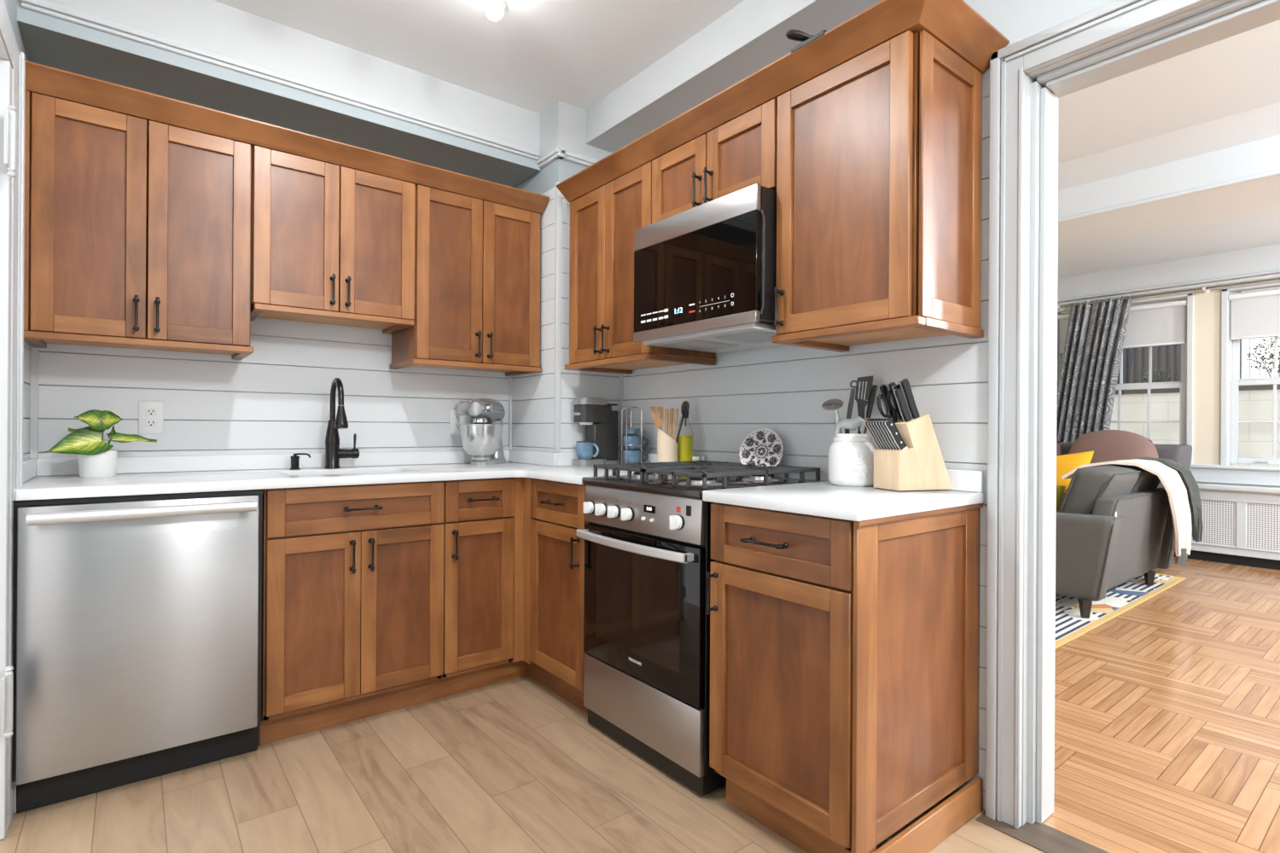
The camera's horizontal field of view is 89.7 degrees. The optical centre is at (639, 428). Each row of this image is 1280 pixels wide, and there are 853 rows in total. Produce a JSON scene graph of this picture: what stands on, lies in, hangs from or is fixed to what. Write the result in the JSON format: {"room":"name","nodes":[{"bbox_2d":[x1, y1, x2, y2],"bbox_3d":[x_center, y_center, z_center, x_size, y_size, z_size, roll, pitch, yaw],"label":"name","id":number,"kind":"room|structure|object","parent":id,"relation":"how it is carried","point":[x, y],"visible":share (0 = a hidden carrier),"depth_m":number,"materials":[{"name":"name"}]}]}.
{"room":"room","nodes":[
{"label":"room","id":0,"kind":"room"},
{"bbox_2d":[4,0,30,461],"bbox_3d":[-0.499,-0.286,0.089,0.120,2.750,5.360,0,0,-38],"label":"wall","id":1,"kind":"structure","parent":0,"point":[26,346],"depth_m":2.12,"materials":[{"name":"white paint"}]},
{"bbox_2d":[0,0,25,827],"bbox_3d":[-1.554,0.007,1.456,0.158,2.148,0.910,0,0,-38],"label":"door","id":2,"kind":"structure","parent":1,"relation":"in","point":[14,118],"depth_m":1.76,"materials":[{"name":"grey paint"}]},
{"bbox_2d":[0,58,12,839],"bbox_3d":[-1.696,0.056,1.703,0.040,2.048,0.054,0,0,-38],"label":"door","id":3,"kind":"structure","parent":2,"relation":"attached to","point":[6,71],"depth_m":1.69,"materials":[{"name":"grey paint"}]},
{"bbox_2d":[26,317,508,473],"bbox_3d":[-1.287,-0.290,2.970,2.448,2.750,0.140,0,0,-38],"label":"wall","id":4,"kind":"structure","parent":0,"point":[56,369],"depth_m":2.68,"materials":[{"name":"white paint"}]},
{"bbox_2d":[29,345,38,459],"bbox_3d":[-2.100,-0.218,2.233,0.020,0.645,0.012,0,0,-38],"label":"trim","id":5,"kind":"structure","parent":4,"relation":"attached to","point":[34,352],"depth_m":2.23,"materials":[{"name":"white wood"}]},
{"bbox_2d":[23,90,253,360],"bbox_3d":[-1.744,-0.669,2.278,0.618,0.784,0.355,0,0,-38],"label":"upper cabinet","id":6,"kind":"object","parent":4,"relation":"attached to","point":[137,230],"visible":0.96,"depth_m":2.15,"materials":[{"name":"brown wood"}]},
{"bbox_2d":[138,401,163,434],"bbox_3d":[-1.848,-0.041,2.433,0.076,0.124,0.009,0,0,-38],"label":"wall outlet","id":7,"kind":"object","parent":4,"relation":"attached to","point":[150,413],"visible":1,"depth_m":2.43,"materials":[{"name":"white plastic"}]},
{"bbox_2d":[250,145,415,334],"bbox_3d":[-1.271,-0.747,2.651,0.596,0.623,0.355,0,0,-38],"label":"upper cabinet","id":8,"kind":"object","parent":4,"relation":"attached to","point":[331,244],"visible":0.99,"depth_m":2.52,"materials":[{"name":"brown wood"}]},
{"bbox_2d":[23,450,704,482],"bbox_3d":[-0.913,0.142,2.487,2.196,0.060,1.066,0,0,-38],"label":"backsplash upstand","id":9,"kind":"structure","parent":4,"relation":"attached to","point":[39,467],"depth_m":2.65,"materials":[{"name":"white stone"}]},
{"bbox_2d":[449,409,459,434],"bbox_3d":[-0.900,-0.031,3.181,0.076,0.124,0.009,0,0,-38],"label":"wall outlet","id":10,"kind":"object","parent":4,"relation":"attached to","point":[455,427],"visible":0.66,"depth_m":3.17,"materials":[{"name":"white plastic"}]},
{"bbox_2d":[456,401,471,424],"bbox_3d":[-0.860,-0.072,3.152,0.080,0.122,0.080,0,0,-38],"label":"plug","id":11,"kind":"object","parent":10,"relation":"attached to","point":[464,417],"visible":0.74,"depth_m":3.12,"materials":[{"name":"white plastic"}]},
{"bbox_2d":[389,184,541,376],"bbox_3d":[-0.801,-0.663,3.022,0.616,0.784,0.355,0,0,-38],"label":"upper cabinet","id":12,"kind":"object","parent":4,"relation":"attached to","point":[477,261],"visible":0.97,"depth_m":2.89,"materials":[{"name":"brown wood"}]},
{"bbox_2d":[25,60,549,215],"bbox_3d":[-1.171,-1.069,2.522,1.817,0.062,0.100,0,0,-38],"label":"crown molding","id":13,"kind":"structure","parent":12,"relation":"attached to","point":[43,79],"depth_m":2.33,"materials":[{"name":"brown wood"}]},
{"bbox_2d":[508,376,511,450],"bbox_3d":[-0.674,-0.209,3.355,0.014,0.645,0.014,0,0,-38],"label":"trim","id":14,"kind":"structure","parent":4,"relation":"attached to","point":[509,377],"depth_m":3.35,"materials":[{"name":"white wood"}]},
{"bbox_2d":[213,0,744,114],"bbox_3d":[0.380,-1.575,0.865,2.448,0.100,5.500,0,0,-38],"label":"ceiling","id":15,"kind":"structure","parent":0,"point":[540,54],"depth_m":2.50,"materials":[{"name":"paint"}]},
{"bbox_2d":[17,0,540,170],"bbox_3d":[-1.318,-1.400,2.672,1.881,0.271,0.300,0,0,-38],"label":"beam","id":16,"kind":"structure","parent":15,"relation":"attached to","point":[210,25],"depth_m":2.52,"materials":[{"name":"white paint"}]},
{"bbox_2d":[17,20,539,187],"bbox_3d":[-1.318,-1.262,2.672,1.881,0.004,0.302,0,0,-38],"label":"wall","id":17,"kind":"structure","parent":16,"relation":"attached to","point":[43,46],"depth_m":2.50,"materials":[{"name":"grey paint"}]},
{"bbox_2d":[484,0,506,20],"bbox_3d":[-0.576,-1.466,1.921,0.110,0.130,0.822,0,0,11],"label":"ceiling light","id":18,"kind":"object","parent":15,"relation":"attached to","point":[494,9],"visible":1,"depth_m":2.19,"materials":[{"name":"white plastic"}]},
{"bbox_2d":[585,0,814,142],"bbox_3d":[1.384,-1.441,1.288,0.345,0.156,4.920,0,0,-38],"label":"beam","id":19,"kind":"structure","parent":15,"relation":"attached to","point":[748,19],"depth_m":2.51,"materials":[{"name":"white paint"}]},
{"bbox_2d":[585,0,881,152],"bbox_3d":[1.390,-1.361,1.280,0.344,0.004,4.900,0,0,-38],"label":"beam","id":20,"kind":"structure","parent":19,"relation":"attached to","point":[817,16],"depth_m":2.44,"materials":[{"name":"grey paint"}]},
{"bbox_2d":[512,187,557,466],"bbox_3d":[-0.526,-0.473,3.187,0.009,1.325,0.460,0,0,-38],"label":"wall column","id":21,"kind":"structure","parent":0,"point":[538,387],"depth_m":3.10,"materials":[{"name":"white paint"}]},
{"bbox_2d":[552,181,562,453],"bbox_3d":[-0.385,-0.517,3.016,0.026,1.265,0.026,0,0,-38],"label":"trim","id":22,"kind":"structure","parent":21,"relation":"attached to","point":[558,195],"depth_m":3.01,"materials":[{"name":"white wood"}]},
{"bbox_2d":[512,158,619,448],"bbox_3d":[-0.369,-0.220,3.330,0.418,2.620,0.471,0,0,-38],"label":"wall","id":23,"kind":"structure","parent":0,"point":[560,170],"depth_m":3.09,"materials":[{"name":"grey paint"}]},
{"bbox_2d":[540,100,612,160],"bbox_3d":[-0.376,-1.410,3.300,0.378,0.240,0.461,0,0,-38],"label":"wall column","id":24,"kind":"structure","parent":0,"point":[562,124],"depth_m":3.06,"materials":[{"name":"white paint"}]},
{"bbox_2d":[560,195,619,453],"bbox_3d":[-0.242,-0.472,3.123,0.377,1.325,0.009,0,0,-38],"label":"wall column","id":25,"kind":"structure","parent":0,"point":[572,386],"depth_m":3.05,"materials":[{"name":"white paint"}]},
{"bbox_2d":[0,557,1279,852],"bbox_3d":[2.462,1.132,1.691,8.928,0.050,7.600,0,0,-38],"label":"floor","id":26,"kind":"structure","parent":0,"point":[510,766],"depth_m":2.00,"materials":[{"name":"brown wood"}]},
{"bbox_2d":[11,489,263,813],"bbox_3d":[-1.632,0.641,2.131,0.605,0.877,0.636,0,0,-38],"label":"dishwasher","id":27,"kind":"object","parent":26,"relation":"on","point":[137,619],"visible":0.94,"depth_m":1.91,"materials":[{"name":"silver metal"}]},
{"bbox_2d":[261,481,444,721],"bbox_3d":[-1.171,0.593,2.540,0.616,0.784,0.596,0,0,-38],"label":"base cabinet","id":28,"kind":"object","parent":26,"relation":"on","point":[352,605],"visible":0.99,"depth_m":2.31,"materials":[{"name":"brown wood"}]},
{"bbox_2d":[12,461,634,500],"bbox_3d":[-0.913,0.188,2.484,2.194,0.030,1.067,0,0,-38],"label":"countertop","id":29,"kind":"structure","parent":28,"relation":"on","point":[56,486],"depth_m":2.28,"materials":[{"name":"white stone"}]},
{"bbox_2d":[44,409,157,477],"bbox_3d":[-1.850,0.052,2.221,0.292,0.231,0.125,0,0,-38],"label":"potted plant","id":30,"kind":"object","parent":29,"relation":"on","point":[96,460],"visible":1,"depth_m":2.19,"materials":[{"name":"green plant"}]},
{"bbox_2d":[289,453,310,470],"bbox_3d":[-1.396,0.136,2.651,0.084,0.068,0.040,0,0,-13],"label":"soap dispenser","id":31,"kind":"object","parent":29,"relation":"on","point":[295,458],"visible":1,"depth_m":2.63,"materials":[{"name":"black metal"}]},
{"bbox_2d":[324,378,359,469],"bbox_3d":[-1.231,-0.020,2.700,0.135,0.382,0.205,0,0,-38],"label":"faucet","id":32,"kind":"object","parent":29,"relation":"on","point":[333,452],"visible":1,"depth_m":2.71,"materials":[{"name":"black metal"}]},
{"bbox_2d":[459,398,506,465],"bbox_3d":[-0.747,0.014,3.151,0.208,0.320,0.362,0,0,8],"label":"stand mixer","id":33,"kind":"object","parent":29,"relation":"on","point":[481,439],"visible":1,"depth_m":3.02,"materials":[{"name":"silver metal"}]},
{"bbox_2d":[459,424,503,459],"bbox_3d":[-0.757,0.065,3.075,0.208,0.169,0.208,0,0,8],"label":"bowl","id":34,"kind":"object","parent":33,"relation":"on","point":[480,441],"depth_m":3.00,"materials":[{"name":"metal"}]},
{"bbox_2d":[572,397,619,466],"bbox_3d":[-0.210,0.017,3.052,0.218,0.320,0.102,0,0,-38],"label":"coffee maker","id":35,"kind":"object","parent":29,"relation":"on","point":[601,422],"visible":0.99,"depth_m":3.02,"materials":[{"name":"grey plastic"}]},
{"bbox_2d":[576,441,599,459],"bbox_3d":[-0.249,0.103,3.005,0.082,0.083,0.110,0,0,-38],"label":"mug","id":36,"kind":"object","parent":35,"relation":"on","point":[584,449],"visible":1,"depth_m":2.98,"materials":[{"name":"blue ceramic"}]},
{"bbox_2d":[572,459,619,466],"bbox_3d":[-0.211,0.161,3.052,0.218,0.032,0.102,0,0,-38],"label":"drip tray","id":37,"kind":"object","parent":35,"relation":"on","point":[576,462],"depth_m":2.99,"materials":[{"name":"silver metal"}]},
{"bbox_2d":[621,407,642,463],"bbox_3d":[-0.035,0.039,3.009,0.104,0.279,0.104,0,0,-38],"label":"mug rack","id":38,"kind":"object","parent":29,"relation":"on","point":[626,445],"visible":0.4,"depth_m":2.98,"materials":[{"name":"silver metal"}]},
{"bbox_2d":[622,449,648,463],"bbox_3d":[-0.028,0.132,3.003,0.092,0.064,0.105,0,0,-38],"label":"mug","id":39,"kind":"object","parent":38,"relation":"in","point":[633,456],"visible":0.88,"depth_m":2.98,"materials":[{"name":"blue ceramic"}]},
{"bbox_2d":[622,435,648,449],"bbox_3d":[-0.027,0.066,3.007,0.097,0.066,0.101,0,0,-38],"label":"mug","id":40,"kind":"object","parent":39,"relation":"on","point":[631,439],"visible":0.91,"depth_m":2.98,"materials":[{"name":"blue ceramic"}]},
{"bbox_2d":[657,428,676,462],"bbox_3d":[0.115,0.090,2.721,0.084,0.178,0.084,0,0,-38],"label":"utensil crock","id":41,"kind":"object","parent":29,"relation":"on","point":[666,446],"visible":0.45,"depth_m":2.69,"materials":[{"name":"beige ceramic"}]},
{"bbox_2d":[649,406,663,430],"bbox_3d":[0.075,0.040,2.736,0.072,0.267,0.016,0,0,9],"label":"slotted spatula","id":42,"kind":"object","parent":41,"relation":"in","point":[659,422],"visible":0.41,"depth_m":2.73,"materials":[{"name":"brown wood"}]},
{"bbox_2d":[677,406,692,461],"bbox_3d":[0.194,0.042,2.743,0.066,0.276,0.066,0,0,-38],"label":"oil bottle","id":43,"kind":"object","parent":29,"relation":"on","point":[684,434],"visible":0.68,"depth_m":2.72,"materials":[{"name":"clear glass"}]},
{"bbox_2d":[260,660,587,744],"bbox_3d":[-0.729,1.038,2.314,1.040,0.100,0.560,0,0,-38],"label":"toe kick","id":44,"kind":"object","parent":26,"relation":"on","point":[285,727],"visible":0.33,"depth_m":2.50,"materials":[{"name":"brown wood"}]},
{"bbox_2d":[442,477,534,678],"bbox_3d":[-0.778,0.596,2.836,0.364,0.784,0.617,0,0,-38],"label":"base cabinet","id":45,"kind":"object","parent":26,"relation":"on","point":[487,522],"visible":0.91,"depth_m":2.65,"materials":[{"name":"brown wood"}]},
{"bbox_2d":[529,478,589,693],"bbox_3d":[-0.112,0.600,2.702,0.636,0.784,0.413,0,0,-38],"label":"base cabinet","id":46,"kind":"object","parent":26,"relation":"on","point":[556,552],"visible":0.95,"depth_m":2.53,"materials":[{"name":"brown wood"}]},
{"bbox_2d":[576,460,824,796],"bbox_3d":[0.200,0.614,2.287,0.680,0.960,0.622,0,0,-38],"label":"gas range","id":47,"kind":"object","parent":26,"relation":"on","point":[647,537],"visible":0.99,"depth_m":2.07,"materials":[{"name":"silver metal"}]},
{"bbox_2d":[581,473,824,500],"bbox_3d":[0.225,0.195,2.304,0.624,0.026,0.622,0,0,-38],"label":"cooktop","id":48,"kind":"object","parent":47,"relation":"in","point":[650,487],"depth_m":2.14,"materials":[{"name":"black metal"}]},
{"bbox_2d":[738,428,783,466],"bbox_3d":[0.455,0.087,2.422,0.178,0.173,0.051,0,0,37],"label":"decorative plate","id":49,"kind":"object","parent":47,"relation":"on","point":[761,447],"visible":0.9,"depth_m":2.43,"materials":[{"name":"ceramic"}]},
{"bbox_2d":[705,502,983,852],"bbox_3d":[0.581,0.654,1.841,0.658,0.884,0.487,0,0,-38],"label":"base cabinet","id":50,"kind":"object","parent":26,"relation":"on","point":[845,654],"depth_m":1.65,"materials":[{"name":"brown wood"}]},
{"bbox_2d":[702,481,983,521],"bbox_3d":[0.583,0.197,1.850,0.630,0.030,0.507,0,0,-38],"label":"countertop","id":51,"kind":"structure","parent":50,"relation":"on","point":[822,499],"depth_m":1.70,"materials":[{"name":"white stone"}]},
{"bbox_2d":[827,433,877,487],"bbox_3d":[0.687,0.100,2.076,0.154,0.165,0.154,0,0,-38],"label":"jar","id":52,"kind":"object","parent":51,"relation":"on","point":[851,456],"visible":0.98,"depth_m":2.02,"materials":[{"name":"white ceramic"}]},
{"bbox_2d":[821,399,843,433],"bbox_3d":[0.630,0.033,2.090,0.067,0.261,0.071,0,0,-38],"label":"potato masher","id":53,"kind":"object","parent":52,"relation":"in","point":[831,404],"visible":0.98,"depth_m":2.09,"materials":[{"name":"silver metal"}]},
{"bbox_2d":[834,416,866,436],"bbox_3d":[0.670,-0.006,2.049,0.096,0.067,0.019,0,0,13],"label":"figurine","id":54,"kind":"object","parent":52,"relation":"on","point":[852,424],"visible":0.99,"depth_m":2.04,"materials":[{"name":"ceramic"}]},
{"bbox_2d":[844,380,858,434],"bbox_3d":[0.688,0.006,2.097,0.042,0.325,0.015,0,0,14],"label":"kitchen utensil","id":55,"kind":"object","parent":52,"relation":"in","point":[852,391],"visible":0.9,"depth_m":2.09,"materials":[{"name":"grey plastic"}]},
{"bbox_2d":[855,375,872,434],"bbox_3d":[0.723,-0.001,2.097,0.067,0.341,0.018,0,0,4],"label":"slotted turner","id":56,"kind":"object","parent":52,"relation":"in","point":[862,404],"visible":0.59,"depth_m":2.10,"materials":[{"name":"black plastic"}]},
{"bbox_2d":[862,384,877,434],"bbox_3d":[0.724,0.015,2.064,0.070,0.309,0.020,0,0,-7],"label":"spatula","id":57,"kind":"object","parent":52,"relation":"in","point":[873,392],"visible":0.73,"depth_m":2.06,"materials":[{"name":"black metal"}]},
{"bbox_2d":[873,413,951,491],"bbox_3d":[0.818,0.071,1.931,0.194,0.225,0.114,0,0,-19],"label":"knife block","id":58,"kind":"object","parent":51,"relation":"on","point":[921,467],"visible":0.83,"depth_m":1.88,"materials":[{"name":"brown wood"}]},
{"bbox_2d":[876,389,898,423],"bbox_3d":[0.738,-0.049,1.910,0.083,0.130,0.012,0,0,-18],"label":"scissors","id":59,"kind":"object","parent":58,"relation":"in","point":[887,402],"visible":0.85,"depth_m":1.91,"materials":[{"name":"black"}]},
{"bbox_2d":[886,382,901,419],"bbox_3d":[0.771,-0.066,1.926,0.075,0.144,0.020,0,0,-19],"label":"kitchen knife","id":60,"kind":"object","parent":58,"relation":"in","point":[890,385],"visible":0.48,"depth_m":1.92,"materials":[{"name":"black"}]},
{"bbox_2d":[884,418,907,450],"bbox_3d":[0.746,0.032,1.861,0.089,0.122,0.011,0,0,-12],"label":"steak knife","id":61,"kind":"object","parent":58,"relation":"in","point":[890,424],"visible":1,"depth_m":1.85,"materials":[{"name":"black"}]},
{"bbox_2d":[892,388,911,422],"bbox_3d":[0.768,-0.051,1.878,0.070,0.131,0.020,0,0,-19],"label":"kitchen knife","id":62,"kind":"object","parent":58,"relation":"in","point":[898,393],"visible":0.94,"depth_m":1.87,"materials":[{"name":"black"}]},
{"bbox_2d":[898,378,919,418],"bbox_3d":[0.792,-0.067,1.882,0.081,0.154,0.020,0,0,-19],"label":"kitchen knife","id":63,"kind":"object","parent":58,"relation":"in","point":[904,385],"visible":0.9,"depth_m":1.87,"materials":[{"name":"black"}]},
{"bbox_2d":[975,811,1109,852],"bbox_3d":[1.960,1.103,0.614,0.128,0.003,3.130,0,0,-38],"label":"threshold","id":64,"kind":"object","parent":26,"relation":"on","point":[1042,837],"visible":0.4,"depth_m":1.72,"materials":[{"name":"grey wood"}]},
{"bbox_2d":[1055,573,1186,649],"bbox_3d":[2.292,1.101,4.636,2.910,0.011,1.965,0,0,-38],"label":"area rug","id":65,"kind":"object","parent":26,"relation":"on","point":[1118,600],"visible":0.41,"depth_m":4.01,"materials":[{"name":"fabric"}]},
{"bbox_2d":[1055,464,1174,618],"bbox_3d":[2.978,0.671,4.509,1.654,0.854,1.000,0,0,-38],"label":"armchair","id":66,"kind":"object","parent":65,"relation":"on","point":[1114,523],"visible":0.56,"depth_m":3.93,"materials":[{"name":"grey fabric"}]},
{"bbox_2d":[1056,485,1065,512],"bbox_3d":[2.673,0.508,4.439,0.180,0.251,0.451,0,0,-38],"label":"throw pillow","id":67,"kind":"object","parent":66,"relation":"on","point":[1060,489],"visible":0.07,"depth_m":4.30,"materials":[{"name":"yellow fabric"}]},
{"bbox_2d":[1060,465,1139,514],"bbox_3d":[2.937,0.451,4.134,0.592,0.414,0.317,0,0,-38],"label":"cushion","id":68,"kind":"object","parent":66,"relation":"on","point":[1088,485],"depth_m":3.96,"materials":[{"name":"grey fabric"}]},
{"bbox_2d":[1061,457,1203,566],"bbox_3d":[3.405,0.578,4.438,0.948,0.731,0.568,0,0,-38],"label":"throw blanket","id":69,"kind":"object","parent":66,"relation":"on","point":[1182,490],"visible":0.91,"depth_m":4.34,"materials":[{"name":"beige fabric"}]},
{"bbox_2d":[1111,464,1160,492],"bbox_3d":[3.412,0.454,4.508,0.592,0.414,0.317,0,0,-38],"label":"cushion","id":70,"kind":"object","parent":66,"relation":"on","point":[1147,481],"depth_m":4.32,"materials":[{"name":"grey fabric"}]},
{"bbox_2d":[1056,430,1192,494],"bbox_3d":[3.741,0.563,5.860,0.816,1.104,1.832,0,0,-38],"label":"sofa","id":71,"kind":"object","parent":26,"relation":"on","point":[1108,445],"visible":0.22,"depth_m":5.40,"materials":[{"name":"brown fabric"}]},
{"bbox_2d":[1056,450,1094,494],"bbox_3d":[3.543,0.414,5.647,0.721,0.453,0.216,0,0,42],"label":"throw pillow","id":72,"kind":"object","parent":71,"relation":"on","point":[1065,463],"visible":0.19,"depth_m":5.46,"materials":[{"name":"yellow fabric"}]},
{"bbox_2d":[1068,430,1158,464],"bbox_3d":[4.030,0.342,5.514,0.382,0.658,0.679,0,0,-38],"label":"cushion","id":73,"kind":"object","parent":71,"relation":"on","point":[1108,445],"depth_m":5.43,"materials":[{"name":"fabric"}]},
{"bbox_2d":[1173,482,1279,570],"bbox_3d":[5.303,0.800,4.820,0.195,0.648,4.200,0,0,-38],"label":"radiator cover","id":74,"kind":"object","parent":26,"relation":"on","point":[1241,524],"visible":0.22,"depth_m":5.25,"materials":[{"name":"white"}]},
{"bbox_2d":[622,0,1112,810],"bbox_3d":[1.825,-0.272,0.902,0.120,2.750,7.160,0,0,-38],"label":"wall","id":75,"kind":"structure","parent":0,"point":[965,363],"depth_m":2.22,"materials":[{"name":"white paint"}]},
{"bbox_2d":[20,0,599,169],"bbox_3d":[-1.008,-1.307,2.623,2.208,0.077,0.222,0,0,-38],"label":"trim","id":76,"kind":"structure","parent":75,"relation":"attached to","point":[44,7],"depth_m":2.43,"materials":[{"name":"white wood"}]},
{"bbox_2d":[619,373,622,451],"bbox_3d":[-0.094,-0.206,3.227,0.014,0.645,0.014,0,0,-38],"label":"trim","id":77,"kind":"structure","parent":75,"relation":"attached to","point":[620,375],"depth_m":3.22,"materials":[{"name":"white wood"}]},
{"bbox_2d":[564,161,715,374],"bbox_3d":[-0.022,-0.659,2.816,0.393,0.784,0.615,0,0,-38],"label":"upper cabinet","id":78,"kind":"object","parent":75,"relation":"attached to","point":[604,221],"visible":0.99,"depth_m":2.71,"materials":[{"name":"brown wood"}]},
{"bbox_2d":[555,0,1009,202],"bbox_3d":[0.328,-1.060,2.352,0.433,0.062,1.735,0,0,-38],"label":"crown molding","id":79,"kind":"structure","parent":78,"relation":"on","point":[955,24],"depth_m":1.85,"materials":[{"name":"brown wood"}]},
{"bbox_2d":[785,29,826,53],"bbox_3d":[0.502,-1.110,1.842,0.141,0.054,0.120,0,0,-38],"label":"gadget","id":80,"kind":"object","parent":79,"relation":"on","point":[795,35],"visible":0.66,"depth_m":1.83,"materials":[{"name":"black plastic"}]},
{"bbox_2d":[651,98,777,223],"bbox_3d":[0.357,-0.899,2.337,0.393,0.298,0.611,0,0,-38],"label":"upper cabinet","id":81,"kind":"object","parent":75,"relation":"attached to","point":[739,154],"visible":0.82,"depth_m":2.20,"materials":[{"name":"brown wood"}]},
{"bbox_2d":[633,183,782,353],"bbox_3d":[0.336,-0.525,2.318,0.437,0.436,0.614,0,0,-38],"label":"microwave","id":82,"kind":"object","parent":81,"relation":"attached to","point":[705,275],"visible":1,"depth_m":2.12,"materials":[{"name":"silver metal"}]},
{"bbox_2d":[771,29,983,352],"bbox_3d":[0.688,-0.654,1.915,0.393,0.784,0.476,0,0,-38],"label":"upper cabinet","id":83,"kind":"object","parent":75,"relation":"attached to","point":[879,153],"visible":0.98,"depth_m":1.78,"materials":[{"name":"brown wood"}]},
{"bbox_2d":[946,469,983,492],"bbox_3d":[0.825,0.153,2.043,0.014,0.060,0.503,0,0,-38],"label":"backsplash upstand","id":84,"kind":"structure","parent":75,"relation":"attached to","point":[963,480],"depth_m":1.87,"materials":[{"name":"white stone"}]},
{"bbox_2d":[985,0,1279,829],"bbox_3d":[1.667,0.021,1.097,0.184,2.158,2.020,0,0,-38],"label":"door frame","id":85,"kind":"structure","parent":75,"relation":"in","point":[1114,38],"depth_m":1.78,"materials":[{"name":"grey paint"}]},
{"bbox_2d":[1054,19,1279,163],"bbox_3d":[3.895,-1.684,2.744,5.400,0.100,7.500,0,0,-38],"label":"ceiling","id":86,"kind":"structure","parent":0,"point":[1240,72],"depth_m":3.17,"materials":[{"name":"paint"}]},
{"bbox_2d":[1057,101,1279,250],"bbox_3d":[4.067,-1.483,2.880,0.940,0.300,7.500,0,0,-38],"label":"beam","id":87,"kind":"structure","parent":86,"relation":"attached to","point":[1227,166],"depth_m":3.79,"materials":[{"name":"paint"}]},
{"bbox_2d":[1057,207,1279,279],"bbox_3d":[5.187,-1.556,3.762,1.910,0.139,7.500,0,0,-38],"label":"beam","id":88,"kind":"structure","parent":86,"relation":"attached to","point":[1259,229],"depth_m":5.23,"materials":[{"name":"paint"}]},
{"bbox_2d":[1057,243,1279,487],"bbox_3d":[5.925,-0.322,4.350,0.310,2.900,7.500,0,0,-38],"label":"wall","id":89,"kind":"structure","parent":0,"point":[1207,306],"depth_m":5.54,"materials":[{"name":"beige paint"}]},
{"bbox_2d":[1057,299,1186,353],"bbox_3d":[4.486,-0.939,6.036,0.048,0.381,0.997,0,0,-38],"label":"roller blind","id":90,"kind":"object","parent":89,"relation":"attached to","point":[1159,323],"visible":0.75,"depth_m":5.83,"materials":[{"name":"white fabric"}]},
{"bbox_2d":[1056,292,1193,464],"bbox_3d":[4.518,-0.433,6.064,0.140,1.505,1.095,0,0,-38],"label":"window","id":91,"kind":"structure","parent":89,"relation":"attached to","point":[1185,386],"depth_m":5.71,"materials":[{"name":"white wood"}]},
{"bbox_2d":[1057,278,1279,311],"bbox_3d":[5.116,-1.178,5.103,0.131,0.046,3.490,0,0,-38],"label":"curtain rod","id":92,"kind":"object","parent":89,"relation":"attached to","point":[1206,290],"visible":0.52,"depth_m":5.57,"materials":[{"name":"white metal"}]},
{"bbox_2d":[1056,295,1132,442],"bbox_3d":[4.261,-0.380,6.138,0.116,1.667,0.710,0,0,-38],"label":"curtain","id":93,"kind":"object","parent":92,"relation":"hanging from","point":[1096,333],"visible":0.74,"depth_m":6.10,"materials":[{"name":"grey fabric"}]},
{"bbox_2d":[1220,281,1279,465],"bbox_3d":[5.304,-0.428,5.067,0.140,1.505,1.085,0,0,-38],"label":"window","id":94,"kind":"structure","parent":89,"relation":"attached to","point":[1230,381],"depth_m":5.42,"materials":[{"name":"white wood"}]},
{"bbox_2d":[1228,288,1279,339],"bbox_3d":[5.272,-0.934,5.039,0.048,0.381,0.987,0,0,-38],"label":"roller blind","id":95,"kind":"object","parent":89,"relation":"attached to","point":[1253,314],"visible":1,"depth_m":5.30,"materials":[{"name":"white fabric"}]},
{"label":"outside","id":96,"kind":"structure","parent":0,"visible":0},
{"bbox_3d":[8.542,-0.306,9.278,7.100,0.100,14.000,0,0,-38],"label":"ground","id":97,"kind":"structure","parent":96,"visible":0},
{"bbox_2d":[1068,298,1183,383],"bbox_3d":[6.562,-1.043,9.210,1.900,1.350,2.650,0,0,-38],"label":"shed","id":98,"kind":"object","parent":97,"relation":"on","point":[1170,357],"visible":0.06,"depth_m":8.05,"materials":[{"name":"grey"}]},
{"bbox_2d":[1142,367,1172,383],"bbox_3d":[5.772,-0.526,7.184,0.259,0.310,0.275,0,0,-38],"label":"bush","id":99,"kind":"object","parent":97,"relation":"on","point":[1159,376],"visible":0.61,"depth_m":7.15,"materials":[{"name":"green plant"}]},
{"bbox_2d":[1246,337,1279,378],"bbox_3d":[6.376,-0.645,6.430,0.272,0.554,0.477,0,0,-38],"label":"bush","id":100,"kind":"object","parent":97,"relation":"on","point":[1262,346],"visible":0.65,"depth_m":6.49,"materials":[{"name":"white plant"}]},
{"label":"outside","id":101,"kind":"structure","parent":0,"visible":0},
{"bbox_3d":[5.383,1.750,6.161,1.100,0.050,9.000,0,0,-38],"label":"ground","id":102,"kind":"structure","parent":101,"visible":0},
{"bbox_2d":[1109,389,1279,466],"bbox_3d":[5.939,0.678,6.595,0.300,2.100,9.000,0,0,-38],"label":"wall","id":103,"kind":"structure","parent":102,"relation":"on","point":[1255,439],"depth_m":6.37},
{"bbox_2d":[1115,384,1279,395],"bbox_3d":[5.958,-0.402,6.604,0.370,0.060,9.000,0,0,-38],"label":"wall","id":104,"kind":"structure","parent":103,"relation":"on","point":[1259,386],"depth_m":6.77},
{"bbox_2d":[1118,291,1279,383],"bbox_3d":[6.189,-0.900,6.242,0.040,0.940,3.350,0,0,-38],"label":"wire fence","id":105,"kind":"object","parent":104,"relation":"on","point":[1249,348],"visible":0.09,"depth_m":6.87,"materials":[{"name":"grey"}]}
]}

